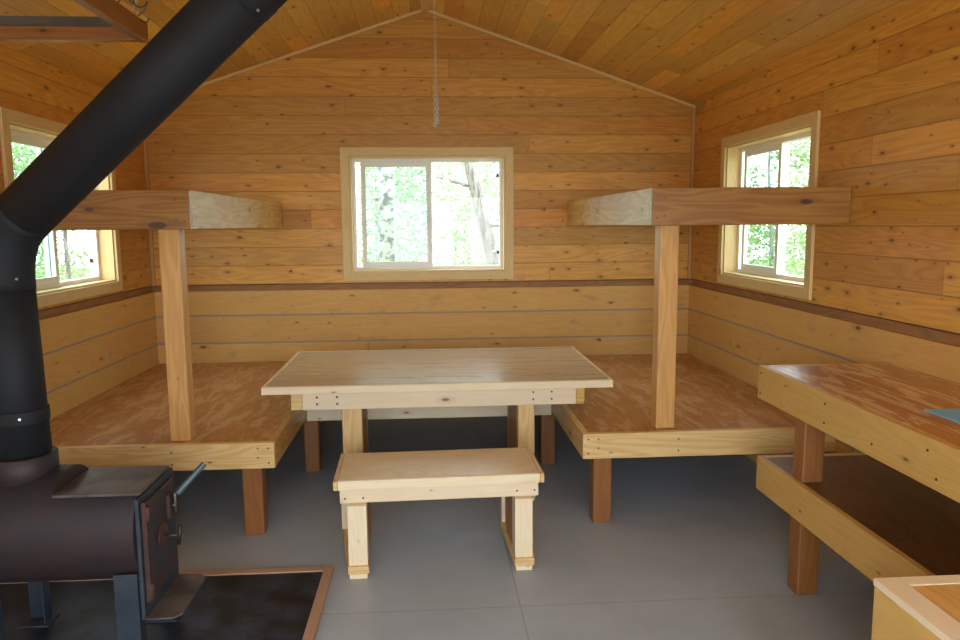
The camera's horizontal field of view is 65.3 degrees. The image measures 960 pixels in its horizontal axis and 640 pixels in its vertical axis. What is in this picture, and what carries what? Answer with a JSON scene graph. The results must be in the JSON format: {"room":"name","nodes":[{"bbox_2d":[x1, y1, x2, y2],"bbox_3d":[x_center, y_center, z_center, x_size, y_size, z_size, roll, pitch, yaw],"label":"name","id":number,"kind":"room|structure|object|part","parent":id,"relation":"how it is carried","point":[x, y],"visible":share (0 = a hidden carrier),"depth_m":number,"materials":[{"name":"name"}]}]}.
{"room":"cabin interior","nodes":[
{"label":"cabin interior","id":0,"kind":"room"},
{"bbox_2d":[0,44,158,419],"bbox_3d":[-2.552,-0.015,2.759,0.182,2.692,6.913,-1,7,-4],"label":"wall","id":1,"kind":"structure","parent":0,"point":[93,345],"depth_m":4.98,"materials":[{"name":"brown wood"}]},
{"bbox_2d":[0,106,122,307],"bbox_3d":[-2.690,-0.680,4.771,0.185,1.105,1.430,-1,7,-4],"label":"window","id":2,"kind":"structure","parent":1,"relation":"in","point":[101,251],"depth_m":4.78,"materials":[{"name":"brown wood"}]},
{"bbox_3d":[-2.716,-0.646,4.505,0.028,0.883,0.590,-1,7,-4],"label":"sash","id":3,"kind":"part","parent":2,"relation":"part of","materials":[{"name":"white plastic"}]},
{"bbox_3d":[-2.750,-0.679,4.766,0.065,0.941,1.266,-1,7,-4],"label":"frame","id":4,"kind":"part","parent":2,"relation":"part of","materials":[{"name":"white plastic"}]},
{"bbox_3d":[-2.682,-0.208,4.831,0.135,0.010,1.266,-1,7,-4],"label":"sill","id":5,"kind":"part","parent":2,"relation":"part of","materials":[{"name":"brown wood"}]},
{"bbox_2d":[147,12,694,420],"bbox_3d":[-0.451,-0.863,6.368,4.881,3.430,0.182,-1,7,-4],"label":"wall","id":6,"kind":"structure","parent":0,"point":[273,132],"depth_m":6.26,"materials":[{"name":"brown wood"}]},
{"bbox_2d":[143,138,155,285],"bbox_3d":[-2.698,-0.994,6.104,0.025,1.432,0.025,-1,7,-4],"label":"trim","id":7,"kind":"structure","parent":6,"relation":"attached to","point":[145,140],"depth_m":6.13,"materials":[{"name":"brown wood"}]},
{"bbox_2d":[198,9,421,87],"bbox_3d":[-1.595,-2.111,6.041,2.256,0.775,0.019,-1,7,-4],"label":"trim","id":8,"kind":"structure","parent":6,"relation":"attached to","point":[417,11],"depth_m":6.04,"materials":[{"name":"brown wood"}]},
{"bbox_2d":[420,0,428,11],"bbox_3d":[-0.211,-2.072,2.659,0.070,0.014,6.912,-1,7,-4],"label":"trim","id":9,"kind":"structure","parent":6,"relation":"attached to","point":[424,4],"depth_m":5.91,"materials":[{"name":"brown wood"}]},
{"bbox_2d":[339,147,513,280],"bbox_3d":[-0.439,-0.896,6.358,1.436,1.098,0.185,-1,7,-4],"label":"window","id":10,"kind":"structure","parent":6,"relation":"in","point":[349,156],"depth_m":6.32,"materials":[{"name":"brown wood"}]},
{"bbox_3d":[-0.707,-0.897,6.384,0.593,0.876,0.028,-1,7,-4],"label":"sash","id":11,"kind":"part","parent":10,"relation":"part of","materials":[{"name":"white plastic"}]},
{"bbox_3d":[-0.434,-0.427,6.413,1.272,0.010,0.135,-1,7,-4],"label":"sill","id":12,"kind":"part","parent":10,"relation":"part of","materials":[{"name":"brown wood"}]},
{"bbox_2d":[428,9,695,107],"bbox_3d":[0.697,-2.149,6.194,2.231,0.775,0.019,-1,7,-4],"label":"trim","id":13,"kind":"structure","parent":6,"relation":"attached to","point":[429,11],"depth_m":6.18,"materials":[{"name":"brown wood"}]},
{"bbox_2d":[687,109,695,278],"bbox_3d":[1.805,-1.068,6.404,0.025,1.432,0.025,-1,7,-4],"label":"trim","id":14,"kind":"structure","parent":6,"relation":"attached to","point":[693,110],"depth_m":6.38,"materials":[{"name":"brown wood"}]},
{"bbox_2d":[0,0,928,104],"bbox_3d":[-0.221,-1.731,2.702,4.881,0.905,7.253,-1,7,-4],"label":"ceiling","id":15,"kind":"structure","parent":0,"point":[694,52],"depth_m":4.98,"materials":[{"name":"brown wood"}]},
{"bbox_2d":[118,0,149,22],"bbox_3d":[-1.457,-1.485,3.158,0.148,0.467,0.059,1,7,8],"label":"chain","id":16,"kind":"object","parent":15,"relation":"hanging from","point":[133,2],"visible":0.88,"depth_m":3.17,"materials":[{"name":"metal"}]},
{"bbox_2d":[0,0,147,42],"bbox_3d":[-1.849,-1.132,2.260,0.928,0.100,2.010,-1,7,-4],"label":"rack","id":17,"kind":"object","parent":16,"relation":"hanging from","point":[114,22],"visible":0.93,"depth_m":3.21,"materials":[{"name":"brown wood"}]},
{"bbox_3d":[-1.406,-1.131,2.291,0.039,0.083,2.010,-1,7,-4],"label":"rail","id":18,"kind":"part","parent":17,"relation":"part of","materials":[{"name":"brown wood"}]},
{"bbox_2d":[433,0,438,126],"bbox_3d":[-0.242,-1.643,4.018,0.030,1.186,0.018,-1,7,-4],"label":"chain","id":19,"kind":"object","parent":15,"relation":"hanging from","point":[433,0],"visible":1,"depth_m":4.06,"materials":[{"name":"metal"}]},
{"bbox_2d":[173,415,874,639],"bbox_3d":[-0.197,1.307,3.089,4.881,0.050,7.253,-1,7,-4],"label":"floor","id":20,"kind":"structure","parent":0,"point":[690,548],"depth_m":3.83,"materials":[{"name":"paint"}]},
{"bbox_2d":[0,566,333,639],"bbox_3d":[-1.544,1.311,2.834,1.778,0.027,1.490,-1,7,-4],"label":"hearth","id":21,"kind":"object","parent":20,"relation":"on","point":[271,603],"visible":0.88,"depth_m":3.24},
{"bbox_2d":[0,445,205,639],"bbox_3d":[-1.667,0.897,2.938,1.096,0.779,0.453,-1,7,-4],"label":"wood stove","id":22,"kind":"object","parent":21,"relation":"on","point":[59,522],"visible":1,"depth_m":2.79,"materials":[{"name":"metal"}]},
{"bbox_3d":[-1.828,1.129,2.772,0.125,0.363,0.088,-1,7,-4],"label":"leg","id":23,"kind":"part","parent":22,"relation":"part of","materials":[{"name":"metal"}]},
{"bbox_3d":[-1.852,1.085,3.121,0.125,0.363,0.098,-1,7,-4],"label":"leg","id":24,"kind":"part","parent":22,"relation":"part of","materials":[{"name":"metal"}]},
{"bbox_3d":[-1.429,0.628,2.927,0.316,0.012,0.326,-1,7,-4],"label":"cooking plate","id":25,"kind":"part","parent":22,"relation":"part of","materials":[{"name":"black metal"}]},
{"bbox_3d":[-1.311,1.121,2.806,0.125,0.363,0.088,-1,7,-4],"label":"leg","id":26,"kind":"part","parent":22,"relation":"part of","materials":[{"name":"metal"}]},
{"bbox_2d":[0,0,286,459],"bbox_3d":[-1.099,-0.703,2.563,1.610,2.480,0.207,1,7,14],"label":"pipe","id":27,"kind":"object","parent":22,"relation":"on","point":[203,34],"visible":1,"depth_m":2.59,"materials":[{"name":"metal"}]},
{"bbox_3d":[-1.272,0.868,2.963,0.015,0.468,0.380,-1,7,-4],"label":"plate","id":28,"kind":"part","parent":22,"relation":"part of","materials":[{"name":"metal"}]},
{"bbox_3d":[-1.258,0.849,2.966,0.014,0.375,0.300,-1,7,-4],"label":"stove door","id":29,"kind":"part","parent":22,"relation":"part of","materials":[{"name":"metal"}]},
{"bbox_3d":[-1.335,1.077,3.156,0.125,0.363,0.098,-1,7,-4],"label":"leg","id":30,"kind":"part","parent":22,"relation":"part of","materials":[{"name":"metal"}]},
{"bbox_3d":[-1.207,0.846,2.954,0.072,0.080,0.016,-1,7,-4],"label":"draft knob","id":31,"kind":"part","parent":22,"relation":"part of","materials":[{"name":"metal"}]},
{"bbox_2d":[146,573,205,619],"bbox_3d":[-1.200,1.098,2.992,0.123,0.008,0.360,-1,7,-4],"label":"shelf","id":32,"kind":"object","parent":22,"relation":"attached to","point":[179,592],"depth_m":2.97,"materials":[{"name":"brown metal"}]},
{"bbox_3d":[-1.184,0.649,3.067,0.029,0.112,0.144,5,9,36],"label":"spring handle","id":33,"kind":"part","parent":22,"relation":"part of","materials":[{"name":"silver metal"}]},
{"bbox_2d":[50,361,306,534],"bbox_3d":[-1.885,0.767,5.148,1.435,0.527,2.442,-1,7,-4],"label":"bunk","id":34,"kind":"object","parent":20,"relation":"on","point":[126,424],"visible":0.7,"depth_m":4.29,"materials":[{"name":"brown wood"}]},
{"bbox_2d":[0,190,282,440],"bbox_3d":[-2.079,-0.144,5.012,1.084,1.320,2.426,-1,7,-4],"label":"bunk","id":35,"kind":"object","parent":34,"relation":"on","point":[169,212],"visible":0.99,"depth_m":3.90,"materials":[{"name":"brown wood"}]},
{"bbox_3d":[-1.605,0.041,3.972,0.105,1.210,0.100,-1,7,-4],"label":"post","id":36,"kind":"part","parent":35,"relation":"part of","materials":[{"name":"brown wood"}]},
{"bbox_3d":[-1.805,0.725,3.937,1.435,0.140,0.038,-1,7,-4],"label":"rail","id":37,"kind":"part","parent":34,"relation":"part of","materials":[{"name":"beige wood"}]},
{"bbox_3d":[-1.224,0.909,4.075,0.105,0.506,0.095,-1,7,-4],"label":"leg","id":38,"kind":"part","parent":34,"relation":"part of","materials":[{"name":"brown wood"}]},
{"bbox_3d":[-1.191,0.561,5.191,0.038,0.140,2.400,-1,7,-4],"label":"rail","id":39,"kind":"part","parent":34,"relation":"part of","materials":[{"name":"beige wood"}]},
{"bbox_2d":[304,404,554,471],"bbox_3d":[-0.379,0.687,5.769,1.712,0.505,1.398,-1,7,-4],"label":"bench","id":40,"kind":"object","parent":20,"relation":"on","point":[312,433],"visible":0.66,"depth_m":5.08,"materials":[{"name":"brown wood"}]},
{"bbox_3d":[-1.143,0.835,5.122,0.098,0.386,0.095,-1,7,-4],"label":"leg","id":41,"kind":"part","parent":40,"relation":"part of","materials":[{"name":"brown wood"}]},
{"bbox_3d":[-0.336,0.591,5.072,1.647,0.139,0.038,-1,7,-4],"label":"rail","id":42,"kind":"part","parent":40,"relation":"part of","materials":[{"name":"brown wood"}]},
{"bbox_3d":[0.467,0.809,5.229,0.098,0.386,0.095,-1,7,-4],"label":"leg","id":43,"kind":"part","parent":40,"relation":"part of","materials":[{"name":"brown wood"}]},
{"bbox_2d":[261,346,612,500],"bbox_3d":[-0.271,0.662,4.981,2.031,0.751,1.230,-1,7,-4],"label":"dining table","id":44,"kind":"object","parent":20,"relation":"on","point":[520,379],"visible":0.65,"depth_m":4.47,"materials":[{"name":"brown wood"}]},
{"bbox_3d":[-0.754,0.724,4.470,0.116,0.645,0.090,-1,7,-4],"label":"leg","id":45,"kind":"part","parent":44,"relation":"part of","materials":[{"name":"yellow wood"}]},
{"bbox_3d":[-0.736,0.693,4.715,0.030,0.644,0.400,-1,7,-6],"label":"panel","id":46,"kind":"part","parent":44,"relation":"part of","materials":[{"name":"brown wood"}]},
{"bbox_3d":[-0.798,0.663,4.955,0.105,0.645,0.090,-1,7,-4],"label":"leg","id":47,"kind":"part","parent":44,"relation":"part of","materials":[{"name":"yellow wood"}]},
{"bbox_3d":[0.238,0.646,5.024,0.102,0.645,0.090,-1,7,-4],"label":"leg","id":48,"kind":"part","parent":44,"relation":"part of","materials":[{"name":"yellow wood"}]},
{"bbox_3d":[0.221,0.678,4.779,0.030,0.644,0.398,-1,7,-4],"label":"panel","id":49,"kind":"part","parent":44,"relation":"part of","materials":[{"name":"brown wood"}]},
{"bbox_3d":[0.274,0.708,4.539,0.100,0.645,0.090,-1,7,-4],"label":"leg","id":50,"kind":"part","parent":44,"relation":"part of","materials":[{"name":"yellow wood"}]},
{"bbox_2d":[333,447,543,578],"bbox_3d":[-0.205,0.954,3.800,1.027,0.471,0.500,-1,7,-5],"label":"bench","id":51,"kind":"object","parent":20,"relation":"on","point":[513,475],"visible":1,"depth_m":3.61,"materials":[{"name":"brown wood"}]},
{"bbox_3d":[-0.671,0.927,3.978,0.128,0.362,0.038,-1,7,-5],"label":"leg","id":52,"kind":"part","parent":51,"relation":"part of","materials":[{"name":"brown wood"}]},
{"bbox_3d":[-0.631,1.154,3.784,0.135,0.040,0.510,-2,7,-9],"label":"foot rail","id":53,"kind":"part","parent":51,"relation":"part of","materials":[{"name":"yellow wood"}]},
{"bbox_3d":[-0.583,0.976,3.584,0.088,0.364,0.110,-1,7,-5],"label":"leg","id":54,"kind":"part","parent":51,"relation":"part of","materials":[{"name":"brown wood"}]},
{"bbox_3d":[-0.573,0.984,3.788,0.025,0.290,0.287,-1,7,-5],"label":"panel","id":55,"kind":"part","parent":51,"relation":"part of","materials":[{"name":"brown wood"}]},
{"bbox_3d":[-0.211,0.740,3.784,0.962,0.043,0.416,-1,7,-5],"label":"seat","id":56,"kind":"part","parent":51,"relation":"part of","materials":[{"name":"brown wood"}]},
{"bbox_3d":[0.198,0.910,4.060,0.167,0.362,0.038,-1,7,-5],"label":"leg","id":57,"kind":"part","parent":51,"relation":"part of","materials":[{"name":"brown wood"}]},
{"bbox_3d":[0.161,0.969,3.857,0.025,0.290,0.287,-1,7,-5],"label":"panel","id":58,"kind":"part","parent":51,"relation":"part of","materials":[{"name":"brown wood"}]},
{"bbox_3d":[0.221,1.137,3.865,0.174,0.040,0.500,-1,7,-5],"label":"foot rail","id":59,"kind":"part","parent":51,"relation":"part of","materials":[{"name":"yellow wood"}]},
{"bbox_3d":[0.206,0.960,3.658,0.084,0.364,0.110,-1,7,-5],"label":"leg","id":60,"kind":"part","parent":51,"relation":"part of","materials":[{"name":"yellow wood"}]},
{"bbox_2d":[551,353,835,522],"bbox_3d":[1.189,0.717,5.353,1.425,0.527,2.442,-1,7,-4],"label":"bunk","id":61,"kind":"object","parent":20,"relation":"on","point":[717,412],"visible":0.63,"depth_m":4.36,"materials":[{"name":"brown wood"}]},
{"bbox_3d":[0.494,0.533,5.303,0.038,0.140,2.400,-1,7,-4],"label":"rail","id":62,"kind":"part","parent":61,"relation":"part of","materials":[{"name":"beige wood"}]},
{"bbox_3d":[0.675,0.878,4.202,0.102,0.506,0.095,-1,7,-4],"label":"leg","id":63,"kind":"part","parent":61,"relation":"part of","materials":[{"name":"brown wood"}]},
{"bbox_3d":[1.269,0.675,4.142,1.425,0.140,0.038,-1,7,-4],"label":"rail","id":64,"kind":"part","parent":61,"relation":"part of","materials":[{"name":"beige wood"}]},
{"bbox_2d":[567,187,851,427],"bbox_3d":[1.364,-0.200,5.241,1.086,1.320,2.426,-1,7,-4],"label":"bunk","id":65,"kind":"object","parent":61,"relation":"on","point":[664,208],"visible":1,"depth_m":4.01,"materials":[{"name":"brown wood"}]},
{"bbox_3d":[1.023,-0.002,4.147,0.105,1.210,0.100,-1,7,-4],"label":"post","id":66,"kind":"part","parent":65,"relation":"part of","materials":[{"name":"brown wood"}]},
{"bbox_2d":[756,363,959,594],"bbox_3d":[1.768,0.855,2.470,0.658,0.972,2.533,-1,7,-4],"label":"counter","id":67,"kind":"object","parent":20,"relation":"on","point":[891,508],"depth_m":3.03,"materials":[{"name":"brown wood"}]},
{"bbox_3d":[1.458,0.756,3.346,0.096,0.951,0.095,-1,7,-4],"label":"post","id":68,"kind":"part","parent":67,"relation":"part of","materials":[{"name":"brown wood"}]},
{"bbox_3d":[1.701,0.742,3.690,0.627,0.165,0.038,-1,7,-4],"label":"shelf rail","id":69,"kind":"part","parent":67,"relation":"part of","materials":[{"name":"beige wood"}]},
{"bbox_3d":[1.696,0.295,3.654,0.627,0.160,0.038,-1,7,-4],"label":"rail","id":70,"kind":"part","parent":67,"relation":"part of","materials":[{"name":"brown wood"}]},
{"bbox_3d":[1.458,0.903,2.443,0.028,0.165,2.512,-1,7,-4],"label":"shelf rail","id":71,"kind":"part","parent":67,"relation":"part of","materials":[{"name":"beige wood"}]},
{"bbox_3d":[1.453,0.458,2.397,0.028,0.160,2.533,-1,7,-4],"label":"rail","id":72,"kind":"part","parent":67,"relation":"part of","materials":[{"name":"beige wood"}]},
{"bbox_2d":[769,364,959,446],"bbox_3d":[1.782,0.385,2.391,0.628,0.019,2.494,-1,7,-4],"label":"countertop","id":73,"kind":"structure","parent":67,"relation":"on","point":[901,394],"depth_m":3.08,"materials":[{"name":"brown wood"}]},
{"bbox_2d":[924,408,959,422],"bbox_3d":[1.744,0.341,2.646,0.220,0.004,0.215,-1,7,-4],"label":"card","id":74,"kind":"object","parent":67,"relation":"on","point":[951,414],"visible":1,"depth_m":2.69,"materials":[{"name":"blue paper"}]},
{"bbox_2d":[871,575,959,639],"bbox_3d":[1.287,1.098,1.604,0.405,0.716,0.924,-1,7,-4],"label":"box","id":75,"kind":"object","parent":20,"relation":"on","point":[914,607],"visible":1,"depth_m":1.91,"materials":[{"name":"brown wood"}]},
{"bbox_3d":[1.290,0.697,1.996,0.334,0.020,0.047,-1,7,-4],"label":"lid frame","id":76,"kind":"part","parent":75,"relation":"part of","materials":[{"name":"brown wood"}]},
{"bbox_3d":[1.321,0.756,1.538,0.334,0.019,0.875,-1,7,-4],"label":"lid panel","id":77,"kind":"part","parent":75,"relation":"part of","materials":[{"name":"brown wood"}]},
{"bbox_2d":[687,0,959,462],"bbox_3d":[2.136,-0.091,3.072,0.182,2.692,6.913,-1,7,-4],"label":"wall","id":78,"kind":"structure","parent":0,"point":[886,284],"depth_m":3.87,"materials":[{"name":"brown wood"}]},
{"bbox_2d":[717,110,820,299],"bbox_3d":[1.985,-0.751,5.083,0.185,1.095,1.430,-1,7,-4],"label":"window","id":79,"kind":"structure","parent":78,"relation":"in","point":[732,243],"depth_m":5.12,"materials":[{"name":"brown wood"}]},
{"bbox_3d":[2.010,-0.785,5.348,0.028,0.873,0.590,-1,7,-4],"label":"sash","id":80,"kind":"part","parent":79,"relation":"part of","materials":[{"name":"white plastic"}]},
{"bbox_3d":[1.984,-0.284,5.142,0.135,0.010,1.266,-1,7,-4],"label":"sill","id":81,"kind":"part","parent":79,"relation":"part of","materials":[{"name":"brown wood"}]},
{"bbox_3d":[2.045,-0.752,5.087,0.065,0.931,1.266,-1,7,-4],"label":"frame","id":82,"kind":"part","parent":79,"relation":"part of","materials":[{"name":"white plastic"}]},
{"label":"outside","id":83,"kind":"structure","parent":0,"visible":0},
{"bbox_2d":[36,259,804,280],"bbox_3d":[-0.664,0.813,10.161,60.000,0.150,60.000,-1,7,-4],"label":"ground","id":84,"kind":"structure","parent":83,"point":[802,261],"depth_m":35.47,"materials":[{"name":"green plant"}]},
{"bbox_2d":[11,142,89,280],"bbox_3d":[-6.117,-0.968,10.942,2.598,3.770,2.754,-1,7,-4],"label":"leafy shrub","id":85,"kind":"object","parent":84,"relation":"on","point":[69,274],"visible":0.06,"depth_m":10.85,"materials":[{"name":"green plant"}]},
{"bbox_2d":[356,162,459,261],"bbox_3d":[-1.275,-2.772,8.168,1.672,7.508,1.884,4,8,29],"label":"birch tree","id":86,"kind":"object","parent":84,"relation":"on","point":[386,212],"visible":0.06,"depth_m":8.39,"materials":[{"name":"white plant"}]},
{"bbox_2d":[356,162,498,265],"bbox_3d":[-1.299,-2.754,18.348,12.781,8.120,6.784,-1,7,-4],"label":"woodland leaves","id":87,"kind":"object","parent":84,"relation":"on","point":[464,207],"visible":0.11,"depth_m":17.59,"materials":[{"name":"plant"}]},
{"bbox_2d":[410,162,498,264],"bbox_3d":[0.037,-2.481,10.056,2.906,6.592,2.420,-1,7,-4],"label":"leaning tree","id":88,"kind":"object","parent":84,"relation":"on","point":[485,227],"visible":0.06,"depth_m":9.82,"materials":[{"name":"grey plant"}]},
{"bbox_2d":[747,138,810,275],"bbox_3d":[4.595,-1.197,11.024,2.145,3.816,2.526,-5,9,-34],"label":"leafy shrub","id":89,"kind":"object","parent":84,"relation":"on","point":[770,234],"visible":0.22,"depth_m":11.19,"materials":[{"name":"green plant"}]}
]}

